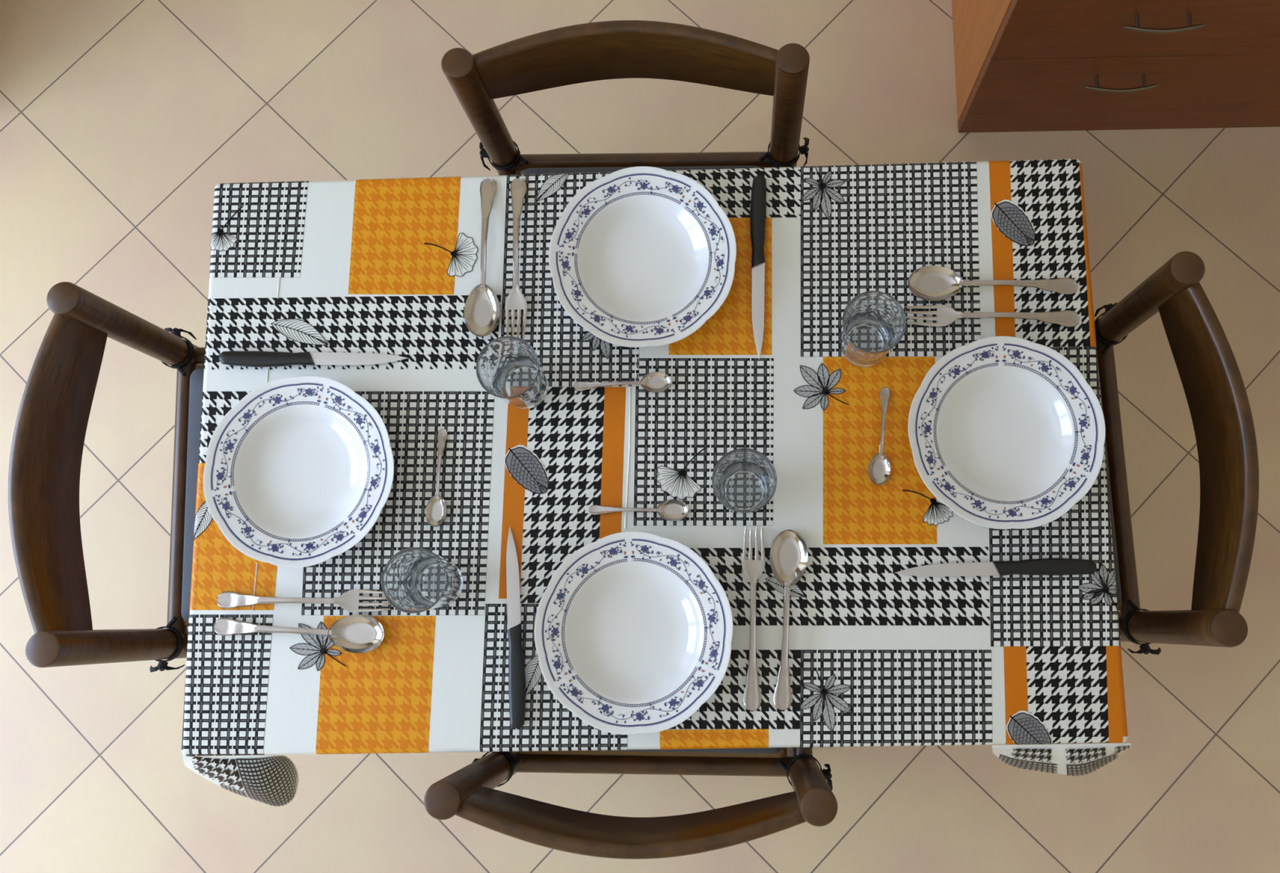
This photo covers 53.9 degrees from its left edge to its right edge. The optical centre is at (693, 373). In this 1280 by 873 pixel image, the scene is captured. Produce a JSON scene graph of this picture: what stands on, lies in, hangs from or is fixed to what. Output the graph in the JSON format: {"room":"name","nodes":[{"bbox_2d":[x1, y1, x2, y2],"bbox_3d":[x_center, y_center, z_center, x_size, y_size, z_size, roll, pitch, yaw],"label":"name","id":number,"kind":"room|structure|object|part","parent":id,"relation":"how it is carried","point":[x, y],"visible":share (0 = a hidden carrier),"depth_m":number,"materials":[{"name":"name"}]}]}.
{"room":"dining room","nodes":[
{"label":"dining room","id":0,"kind":"room"},
{"bbox_2d":[0,0,1279,872],"bbox_3d":[0.059,0.766,2.116,4.690,0.100,3.760,-1,79,2],"label":"floor","id":1,"kind":"structure","parent":0,"point":[122,121],"depth_m":2.22,"materials":[{"name":"tile"}]},
{"bbox_2d":[8,281,204,672],"bbox_3d":[-0.566,0.176,1.813,0.428,0.768,0.479,-3,79,2],"label":"dining chair","id":2,"kind":"object","parent":1,"relation":"on","point":[48,439],"visible":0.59,"depth_m":1.52,"materials":[{"name":"wood"}]},
{"bbox_3d":[-0.759,0.123,1.508,0.064,0.117,0.399,-3,79,2],"label":"rail","id":3,"kind":"part","parent":2,"relation":"part of","materials":[{"name":"brown wood"}]},
{"bbox_3d":[-0.712,0.382,1.778,0.041,0.768,0.041,-3,79,2],"label":"post","id":4,"kind":"part","parent":2,"relation":"part of","materials":[{"name":"brown wood"}]},
{"bbox_3d":[-0.729,-0.015,1.856,0.041,0.768,0.041,-3,79,2],"label":"post","id":5,"kind":"part","parent":2,"relation":"part of","materials":[{"name":"brown wood"}]},
{"bbox_3d":[-0.718,0.173,1.765,0.026,0.029,0.405,-3,79,2],"label":"seat rail","id":6,"kind":"part","parent":2,"relation":"part of","materials":[{"name":"brown wood"}]},
{"bbox_3d":[-0.546,0.165,1.762,0.326,0.021,0.361,-3,79,2],"label":"seat","id":7,"kind":"part","parent":2,"relation":"part of","materials":[{"name":"brown wood"}]},
{"bbox_3d":[-0.539,0.359,1.729,0.352,0.026,0.026,-4,79,1],"label":"seat rail","id":8,"kind":"part","parent":2,"relation":"part of","materials":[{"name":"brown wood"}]},
{"bbox_2d":[181,368,204,622],"bbox_3d":[-0.540,0.159,1.734,0.322,0.035,0.353,-3,79,2],"label":"cushion","id":9,"kind":"object","parent":2,"relation":"on","point":[193,384],"depth_m":1.74,"materials":[{"name":"fabric"}]},
{"bbox_3d":[-0.555,-0.028,1.806,0.352,0.026,0.026,-1,79,2],"label":"seat rail","id":10,"kind":"part","parent":2,"relation":"part of","materials":[{"name":"brown wood"}]},
{"bbox_2d":[440,20,809,175],"bbox_3d":[-0.070,-0.151,1.859,0.479,0.768,0.428,0,79,2],"label":"dining chair","id":11,"kind":"object","parent":1,"relation":"on","point":[592,51],"visible":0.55,"depth_m":1.58,"materials":[{"name":"brown wood"}]},
{"bbox_3d":[-0.272,-0.302,1.896,0.041,0.768,0.041,0,79,2],"label":"post","id":12,"kind":"part","parent":11,"relation":"part of","materials":[{"name":"brown wood"}]},
{"bbox_3d":[-0.269,-0.139,1.817,0.026,0.026,0.352,-2,79,2],"label":"seat rail","id":13,"kind":"part","parent":11,"relation":"part of","materials":[{"name":"brown wood"}]},
{"bbox_3d":[-0.081,-0.391,1.583,0.399,0.117,0.064,0,79,2],"label":"rail","id":14,"kind":"part","parent":11,"relation":"part of","materials":[{"name":"brown wood"}]},
{"bbox_2d":[520,165,761,174],"bbox_3d":[-0.073,-0.138,1.775,0.353,0.035,0.322,0,79,2],"label":"cushion","id":15,"kind":"object","parent":11,"relation":"on","point":[525,170],"depth_m":1.80,"materials":[{"name":"fabric"}]},
{"bbox_3d":[-0.071,-0.309,1.836,0.405,0.029,0.026,0,79,2],"label":"seat rail","id":16,"kind":"part","parent":11,"relation":"part of","materials":[{"name":"brown wood"}]},
{"bbox_3d":[0.133,-0.304,1.881,0.041,0.768,0.041,0,79,2],"label":"post","id":17,"kind":"part","parent":11,"relation":"part of","materials":[{"name":"brown wood"}]},
{"bbox_2d":[423,747,837,859],"bbox_3d":[-0.053,0.383,1.753,0.479,0.768,0.428,0,79,2],"label":"dining chair","id":18,"kind":"object","parent":1,"relation":"on","point":[468,793],"visible":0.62,"depth_m":1.41,"materials":[{"name":"wood"}]},
{"bbox_3d":[-0.257,0.535,1.731,0.041,0.768,0.041,0,79,2],"label":"post","id":19,"kind":"part","parent":18,"relation":"part of","materials":[{"name":"brown wood"}]},
{"bbox_3d":[-0.066,0.501,1.408,0.399,0.117,0.064,0,79,2],"label":"rail","id":20,"kind":"part","parent":18,"relation":"part of","materials":[{"name":"brown wood"}]},
{"bbox_3d":[-0.056,0.520,1.672,0.405,0.029,0.026,0,79,2],"label":"seat rail","id":21,"kind":"part","parent":18,"relation":"part of","materials":[{"name":"brown wood"}]},
{"bbox_3d":[-0.054,0.352,1.707,0.361,0.021,0.326,0,79,2],"label":"seat","id":22,"kind":"part","parent":18,"relation":"part of","materials":[{"name":"brown wood"}]},
{"bbox_2d":[604,747,782,754],"bbox_3d":[-0.055,0.339,1.680,0.353,0.035,0.322,0,79,2],"label":"cushion","id":23,"kind":"object","parent":18,"relation":"on","point":[770,750],"depth_m":1.64,"materials":[{"name":"fabric"}]},
{"bbox_3d":[0.143,0.355,1.704,0.026,0.026,0.352,-1,79,2],"label":"seat rail","id":24,"kind":"part","parent":18,"relation":"part of","materials":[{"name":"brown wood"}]},
{"bbox_3d":[0.148,0.536,1.715,0.041,0.768,0.041,0,79,2],"label":"post","id":25,"kind":"part","parent":18,"relation":"part of","materials":[{"name":"brown wood"}]},
{"bbox_2d":[951,0,1279,133],"bbox_3d":[1.089,-0.763,1.866,1.262,0.905,0.530,-1,79,2],"label":"base cabinet","id":26,"kind":"object","parent":1,"relation":"on","point":[1021,65],"visible":1,"depth_m":2.03,"materials":[{"name":"brown wood"}]},
{"bbox_3d":[0.474,-0.778,1.905,0.020,0.880,0.479,-1,79,2],"label":"panel","id":27,"kind":"part","parent":26,"relation":"part of","materials":[{"name":"brown wood"}]},
{"bbox_3d":[0.695,-0.471,2.044,0.117,0.007,0.031,-1,79,2],"label":"handle","id":28,"kind":"part","parent":26,"relation":"part of","materials":[{"name":"silver metal"}]},
{"bbox_3d":[1.099,-0.491,2.075,1.250,0.213,0.018,-1,79,2],"label":"drawer","id":29,"kind":"part","parent":26,"relation":"part of","materials":[{"name":"brown wood"}]},
{"bbox_3d":[1.091,-0.532,1.869,1.250,0.203,0.018,-1,79,2],"label":"drawer","id":30,"kind":"part","parent":26,"relation":"part of","materials":[{"name":"brown wood"}]},
{"bbox_3d":[0.687,-0.512,1.837,0.117,0.007,0.031,-1,79,2],"label":"handle","id":31,"kind":"part","parent":26,"relation":"part of","materials":[{"name":"silver metal"}]},
{"bbox_2d":[1093,251,1258,655],"bbox_3d":[0.432,0.158,1.779,0.428,0.768,0.479,-2,79,2],"label":"dining chair","id":32,"kind":"object","parent":1,"relation":"on","point":[1211,380],"visible":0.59,"depth_m":1.47,"materials":[{"name":"wood"}]},
{"bbox_2d":[1097,356,1121,604],"bbox_3d":[0.401,0.144,1.702,0.322,0.035,0.353,-2,79,2],"label":"cushion","id":33,"kind":"object","parent":32,"relation":"on","point":[1114,506],"depth_m":1.71,"materials":[{"name":"fabric"}]},
{"bbox_3d":[0.409,0.149,1.729,0.326,0.021,0.361,-2,79,2],"label":"seat","id":34,"kind":"part","parent":32,"relation":"part of","materials":[{"name":"brown wood"}]},
{"bbox_3d":[0.581,0.141,1.723,0.026,0.029,0.405,-2,79,2],"label":"seat rail","id":35,"kind":"part","parent":32,"relation":"part of","materials":[{"name":"brown wood"}]},
{"bbox_3d":[0.417,0.343,1.696,0.352,0.026,0.026,-1,79,2],"label":"seat rail","id":36,"kind":"part","parent":32,"relation":"part of","materials":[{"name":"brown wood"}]},
{"bbox_3d":[0.580,-0.047,1.814,0.041,0.768,0.041,-2,79,2],"label":"post","id":37,"kind":"part","parent":32,"relation":"part of","materials":[{"name":"brown wood"}]},
{"bbox_3d":[0.595,0.350,1.736,0.041,0.768,0.041,-2,79,2],"label":"post","id":38,"kind":"part","parent":32,"relation":"part of","materials":[{"name":"brown wood"}]},
{"bbox_3d":[0.603,0.089,1.464,0.064,0.117,0.399,-2,79,2],"label":"rail","id":39,"kind":"part","parent":32,"relation":"part of","materials":[{"name":"brown wood"}]},
{"bbox_3d":[-0.041,0.157,1.807,1.034,0.748,0.661,-1,79,2],"label":"dining table","id":40,"kind":"object","parent":1,"relation":"on","visible":0},
{"bbox_2d":[181,158,1131,807],"bbox_3d":[-0.057,0.137,1.533,1.103,0.208,0.746,-1,79,2],"label":"tablecloth","id":41,"kind":"object","parent":40,"relation":"on","point":[879,656],"visible":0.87,"depth_m":1.43,"materials":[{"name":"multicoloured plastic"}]},
{"bbox_2d":[203,376,394,568],"bbox_3d":[-0.443,0.112,1.429,0.216,0.033,0.217,-35,80,-5],"label":"plate","id":42,"kind":"object","parent":41,"relation":"on","point":[300,471],"visible":1,"depth_m":1.43,"materials":[{"name":"ceramic"}]},
{"bbox_2d":[213,614,384,653],"bbox_3d":[-0.441,0.287,1.404,0.196,0.015,0.042,2,79,3],"label":"tablespoon","id":43,"kind":"object","parent":41,"relation":"on","point":[354,633],"visible":1,"depth_m":1.41,"materials":[{"name":"silver metal"}]},
{"bbox_3d":[-0.470,0.286,1.405,0.137,0.015,0.020,2,79,3],"label":"handle","id":44,"kind":"part","parent":43,"relation":"part of","materials":[{"name":"silver metal"}]},
{"bbox_2d":[327,614,384,653],"bbox_3d":[-0.375,0.291,1.402,0.063,0.011,0.042,2,79,3],"label":"bowl","id":45,"kind":"object","parent":43,"relation":"on","point":[354,633],"depth_m":1.40,"materials":[{"name":"silver metal"}]},
{"bbox_2d":[217,589,391,613],"bbox_3d":[-0.438,0.255,1.410,0.200,0.015,0.026,0,79,2],"label":"fork","id":46,"kind":"object","parent":41,"relation":"on","point":[348,601],"visible":0.95,"depth_m":1.41,"materials":[{"name":"silver metal"}]},
{"bbox_3d":[-0.469,0.255,1.411,0.137,0.015,0.020,0,79,2],"label":"handle","id":47,"kind":"part","parent":46,"relation":"part of","materials":[{"name":"silver metal"}]},
{"bbox_2d":[218,351,407,367],"bbox_3d":[-0.443,-0.016,1.466,0.220,0.011,0.019,0,79,2],"label":"table knife","id":48,"kind":"object","parent":41,"relation":"on","point":[240,358],"visible":1,"depth_m":1.47,"materials":[{"name":"black metal"}]},
{"bbox_3d":[-0.497,-0.017,1.468,0.113,0.010,0.019,1,79,2],"label":"handle","id":49,"kind":"part","parent":48,"relation":"part of","materials":[{"name":"black plastic"}]},
{"bbox_3d":[-0.391,-0.016,1.466,0.116,0.006,0.015,1,79,2],"label":"blade","id":50,"kind":"part","parent":48,"relation":"part of","materials":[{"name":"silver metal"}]},
{"bbox_2d":[381,547,463,613],"bbox_3d":[-0.286,0.225,1.357,0.068,0.121,0.068,-9,79,0],"label":"drinking glass","id":51,"kind":"object","parent":41,"relation":"on","point":[415,580],"visible":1,"depth_m":1.36,"materials":[{"name":"clear glass"}]},
{"bbox_2d":[425,428,447,527],"bbox_3d":[-0.290,0.119,1.434,0.024,0.009,0.113,1,79,2],"label":"teaspoon","id":52,"kind":"object","parent":41,"relation":"on","point":[436,511],"visible":1,"depth_m":1.43,"materials":[{"name":"silver metal"}]},
{"bbox_2d":[425,495,447,527],"bbox_3d":[-0.291,0.157,1.428,0.024,0.007,0.036,1,79,2],"label":"bowl","id":53,"kind":"object","parent":52,"relation":"on","point":[436,511],"depth_m":1.43,"materials":[{"name":"silver metal"}]},
{"bbox_3d":[-0.290,0.102,1.438,0.012,0.009,0.080,1,79,2],"label":"handle","id":54,"kind":"part","parent":52,"relation":"part of","materials":[{"name":"silver metal"}]},
{"bbox_2d":[463,178,500,337],"bbox_3d":[-0.246,-0.138,1.480,0.043,0.015,0.196,0,79,2],"label":"tablespoon","id":55,"kind":"object","parent":41,"relation":"on","point":[482,313],"visible":1,"depth_m":1.47,"materials":[{"name":"silver metal"}]},
{"bbox_2d":[463,284,500,337],"bbox_3d":[-0.246,-0.073,1.469,0.043,0.011,0.063,0,79,2],"label":"bowl","id":56,"kind":"object","parent":55,"relation":"on","point":[482,313],"depth_m":1.47,"materials":[{"name":"silver metal"}]},
{"bbox_3d":[-0.246,-0.167,1.486,0.020,0.015,0.137,0,79,2],"label":"handle","id":57,"kind":"part","parent":55,"relation":"part of","materials":[{"name":"silver metal"}]},
{"bbox_2d":[475,336,548,409],"bbox_3d":[-0.196,0.005,1.397,0.068,0.121,0.068,15,80,5],"label":"drinking glass","id":58,"kind":"object","parent":41,"relation":"on","point":[508,368],"visible":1,"depth_m":1.40,"materials":[{"name":"clear glass"}]},
{"bbox_2d":[506,527,525,728],"bbox_3d":[-0.198,0.281,1.398,0.019,0.011,0.220,-4,79,1],"label":"table knife","id":59,"kind":"object","parent":41,"relation":"on","point":[517,677],"visible":1,"depth_m":1.39,"materials":[{"name":"black metal"}]},
{"bbox_3d":[-0.202,0.230,1.411,0.015,0.006,0.116,-4,79,1],"label":"blade","id":60,"kind":"part","parent":59,"relation":"part of","materials":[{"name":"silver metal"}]},
{"bbox_3d":[-0.195,0.333,1.388,0.019,0.010,0.113,-4,79,1],"label":"handle","id":61,"kind":"part","parent":59,"relation":"part of","materials":[{"name":"black plastic"}]},
{"bbox_2d":[505,177,527,339],"bbox_3d":[-0.208,-0.137,1.479,0.026,0.015,0.200,-1,79,2],"label":"fork","id":62,"kind":"object","parent":41,"relation":"on","point":[516,300],"visible":0.99,"depth_m":1.47,"materials":[{"name":"silver metal"}]},
{"bbox_3d":[-0.208,-0.168,1.485,0.020,0.015,0.137,-1,79,2],"label":"handle","id":63,"kind":"part","parent":62,"relation":"part of","materials":[{"name":"silver metal"}]},
{"bbox_2d":[573,372,671,392],"bbox_3d":[-0.081,0.012,1.448,0.113,0.009,0.024,-2,79,2],"label":"teaspoon","id":64,"kind":"object","parent":41,"relation":"on","point":[654,382],"visible":1,"depth_m":1.45,"materials":[{"name":"silver metal"}]},
{"bbox_3d":[-0.098,0.013,1.448,0.080,0.009,0.012,-2,79,2],"label":"handle","id":65,"kind":"part","parent":64,"relation":"part of","materials":[{"name":"silver metal"}]},
{"bbox_2d":[640,372,671,392],"bbox_3d":[-0.043,0.011,1.447,0.036,0.007,0.024,-2,79,2],"label":"bowl","id":66,"kind":"object","parent":64,"relation":"on","point":[654,382],"depth_m":1.45,"materials":[{"name":"silver metal"}]},
{"bbox_2d":[533,531,733,735],"bbox_3d":[-0.065,0.284,1.381,0.217,0.033,0.216,-44,81,-6],"label":"plate","id":67,"kind":"object","parent":41,"relation":"on","point":[633,630],"visible":1,"depth_m":1.38,"materials":[{"name":"ceramic"}]},
{"bbox_2d":[588,499,688,521],"bbox_3d":[-0.062,0.154,1.419,0.113,0.009,0.024,0,79,2],"label":"teaspoon","id":68,"kind":"object","parent":41,"relation":"on","point":[673,510],"visible":1,"depth_m":1.42,"materials":[{"name":"silver metal"}]},
{"bbox_3d":[-0.079,0.154,1.419,0.080,0.009,0.012,0,79,2],"label":"handle","id":69,"kind":"part","parent":68,"relation":"part of","materials":[{"name":"silver metal"}]},
{"bbox_2d":[656,499,688,521],"bbox_3d":[-0.023,0.155,1.418,0.036,0.007,0.024,0,79,2],"label":"bowl","id":70,"kind":"object","parent":68,"relation":"on","point":[673,510],"depth_m":1.42,"materials":[{"name":"silver metal"}]},
{"bbox_2d":[548,166,736,347],"bbox_3d":[-0.058,-0.133,1.463,0.217,0.033,0.216,-44,81,-6],"label":"plate","id":71,"kind":"object","parent":41,"relation":"on","point":[639,256],"visible":1,"depth_m":1.46,"materials":[{"name":"ceramic"}]},
{"bbox_2d":[711,448,777,515],"bbox_3d":[0.055,0.123,1.364,0.068,0.121,0.068,-45,81,-6],"label":"drinking glass","id":72,"kind":"object","parent":41,"relation":"on","point":[744,480],"visible":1,"depth_m":1.40,"materials":[{"name":"clear glass"}]},
{"bbox_2d":[742,526,764,711],"bbox_3d":[0.066,0.270,1.389,0.026,0.015,0.200,1,79,2],"label":"fork","id":73,"kind":"object","parent":41,"relation":"on","point":[753,570],"visible":1,"depth_m":1.38,"materials":[{"name":"silver metal"}]},
{"bbox_3d":[0.065,0.301,1.383,0.020,0.015,0.137,1,79,2],"label":"handle","id":74,"kind":"part","parent":73,"relation":"part of","materials":[{"name":"silver metal"}]},
{"bbox_2d":[750,175,766,359],"bbox_3d":[0.075,-0.125,1.468,0.019,0.011,0.220,1,79,2],"label":"table knife","id":75,"kind":"object","parent":41,"relation":"on","point":[758,194],"visible":1,"depth_m":1.47,"materials":[{"name":"black plastic"}]},
{"bbox_3d":[0.076,-0.178,1.478,0.019,0.010,0.113,1,79,2],"label":"handle","id":76,"kind":"part","parent":75,"relation":"part of","materials":[{"name":"black plastic"}]},
{"bbox_3d":[0.075,-0.073,1.460,0.015,0.006,0.116,1,79,2],"label":"blade","id":77,"kind":"part","parent":75,"relation":"part of","materials":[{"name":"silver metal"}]},
{"bbox_2d":[769,529,808,710],"bbox_3d":[0.102,0.271,1.387,0.043,0.015,0.196,3,79,3],"label":"tablespoon","id":78,"kind":"object","parent":41,"relation":"on","point":[788,555],"visible":1,"depth_m":1.40,"materials":[{"name":"silver metal"}]},
{"bbox_3d":[0.101,0.300,1.381,0.020,0.015,0.137,3,79,3],"label":"handle","id":79,"kind":"part","parent":78,"relation":"part of","materials":[{"name":"silver metal"}]},
{"bbox_2d":[769,529,808,586],"bbox_3d":[0.106,0.206,1.401,0.043,0.011,0.063,3,79,3],"label":"bowl","id":80,"kind":"object","parent":78,"relation":"on","point":[788,555],"depth_m":1.40,"materials":[{"name":"silver metal"}]},
{"bbox_2d":[840,290,906,367],"bbox_3d":[0.194,-0.043,1.391,0.068,0.121,0.068,43,83,9],"label":"drinking glass","id":81,"kind":"object","parent":41,"relation":"on","point":[874,322],"visible":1,"depth_m":1.40,"materials":[{"name":"clear glass"}]},
{"bbox_2d":[868,387,890,484],"bbox_3d":[0.214,0.071,1.425,0.024,0.009,0.113,6,79,3],"label":"teaspoon","id":82,"kind":"object","parent":41,"relation":"on","point":[879,469],"visible":1,"depth_m":1.42,"materials":[{"name":"silver metal"}]},
{"bbox_2d":[868,453,890,484],"bbox_3d":[0.210,0.108,1.419,0.024,0.007,0.036,6,79,3],"label":"bowl","id":83,"kind":"object","parent":82,"relation":"on","point":[879,469],"depth_m":1.42,"materials":[{"name":"silver metal"}]},
{"bbox_3d":[0.216,0.054,1.428,0.012,0.009,0.080,6,79,3],"label":"handle","id":84,"kind":"part","parent":82,"relation":"part of","materials":[{"name":"silver metal"}]},
{"bbox_2d":[905,304,1079,327],"bbox_3d":[0.344,-0.066,1.444,0.200,0.015,0.026,1,79,2],"label":"fork","id":85,"kind":"object","parent":41,"relation":"on","point":[946,315],"visible":0.99,"depth_m":1.45,"materials":[{"name":"silver metal"}]},
{"bbox_3d":[0.375,-0.065,1.443,0.137,0.015,0.020,1,79,2],"label":"handle","id":86,"kind":"part","parent":85,"relation":"part of","materials":[{"name":"silver metal"}]},
{"bbox_2d":[907,265,1077,301],"bbox_3d":[0.346,-0.103,1.452,0.196,0.015,0.043,1,79,2],"label":"tablespoon","id":87,"kind":"object","parent":41,"relation":"on","point":[929,283],"visible":1,"depth_m":1.45,"materials":[{"name":"silver metal"}]},
{"bbox_2d":[907,265,963,301],"bbox_3d":[0.280,-0.104,1.455,0.063,0.011,0.043,1,79,2],"label":"bowl","id":88,"kind":"object","parent":87,"relation":"on","point":[929,283],"depth_m":1.46,"materials":[{"name":"silver metal"}]},
{"bbox_3d":[0.375,-0.103,1.450,0.137,0.015,0.020,1,79,2],"label":"handle","id":89,"kind":"part","parent":87,"relation":"part of","materials":[{"name":"silver metal"}]},
{"bbox_2d":[895,558,1096,577],"bbox_3d":[0.334,0.215,1.391,0.220,0.011,0.019,-1,79,2],"label":"table knife","id":90,"kind":"object","parent":41,"relation":"on","point":[1042,566],"visible":1,"depth_m":1.39,"materials":[{"name":"black metal"}]},
{"bbox_3d":[0.282,0.218,1.395,0.116,0.006,0.015,-1,79,2],"label":"blade","id":91,"kind":"part","parent":90,"relation":"part of","materials":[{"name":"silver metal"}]},
{"bbox_3d":[0.388,0.214,1.389,0.113,0.010,0.019,-1,79,2],"label":"handle","id":92,"kind":"part","parent":90,"relation":"part of","materials":[{"name":"black plastic"}]},
{"bbox_2d":[907,336,1105,529],"bbox_3d":[0.348,0.067,1.409,0.217,0.033,0.216,-1,79,2],"label":"plate","id":93,"kind":"object","parent":41,"relation":"on","point":[1006,433],"visible":1,"depth_m":1.41,"materials":[{"name":"ceramic"}]}
]}

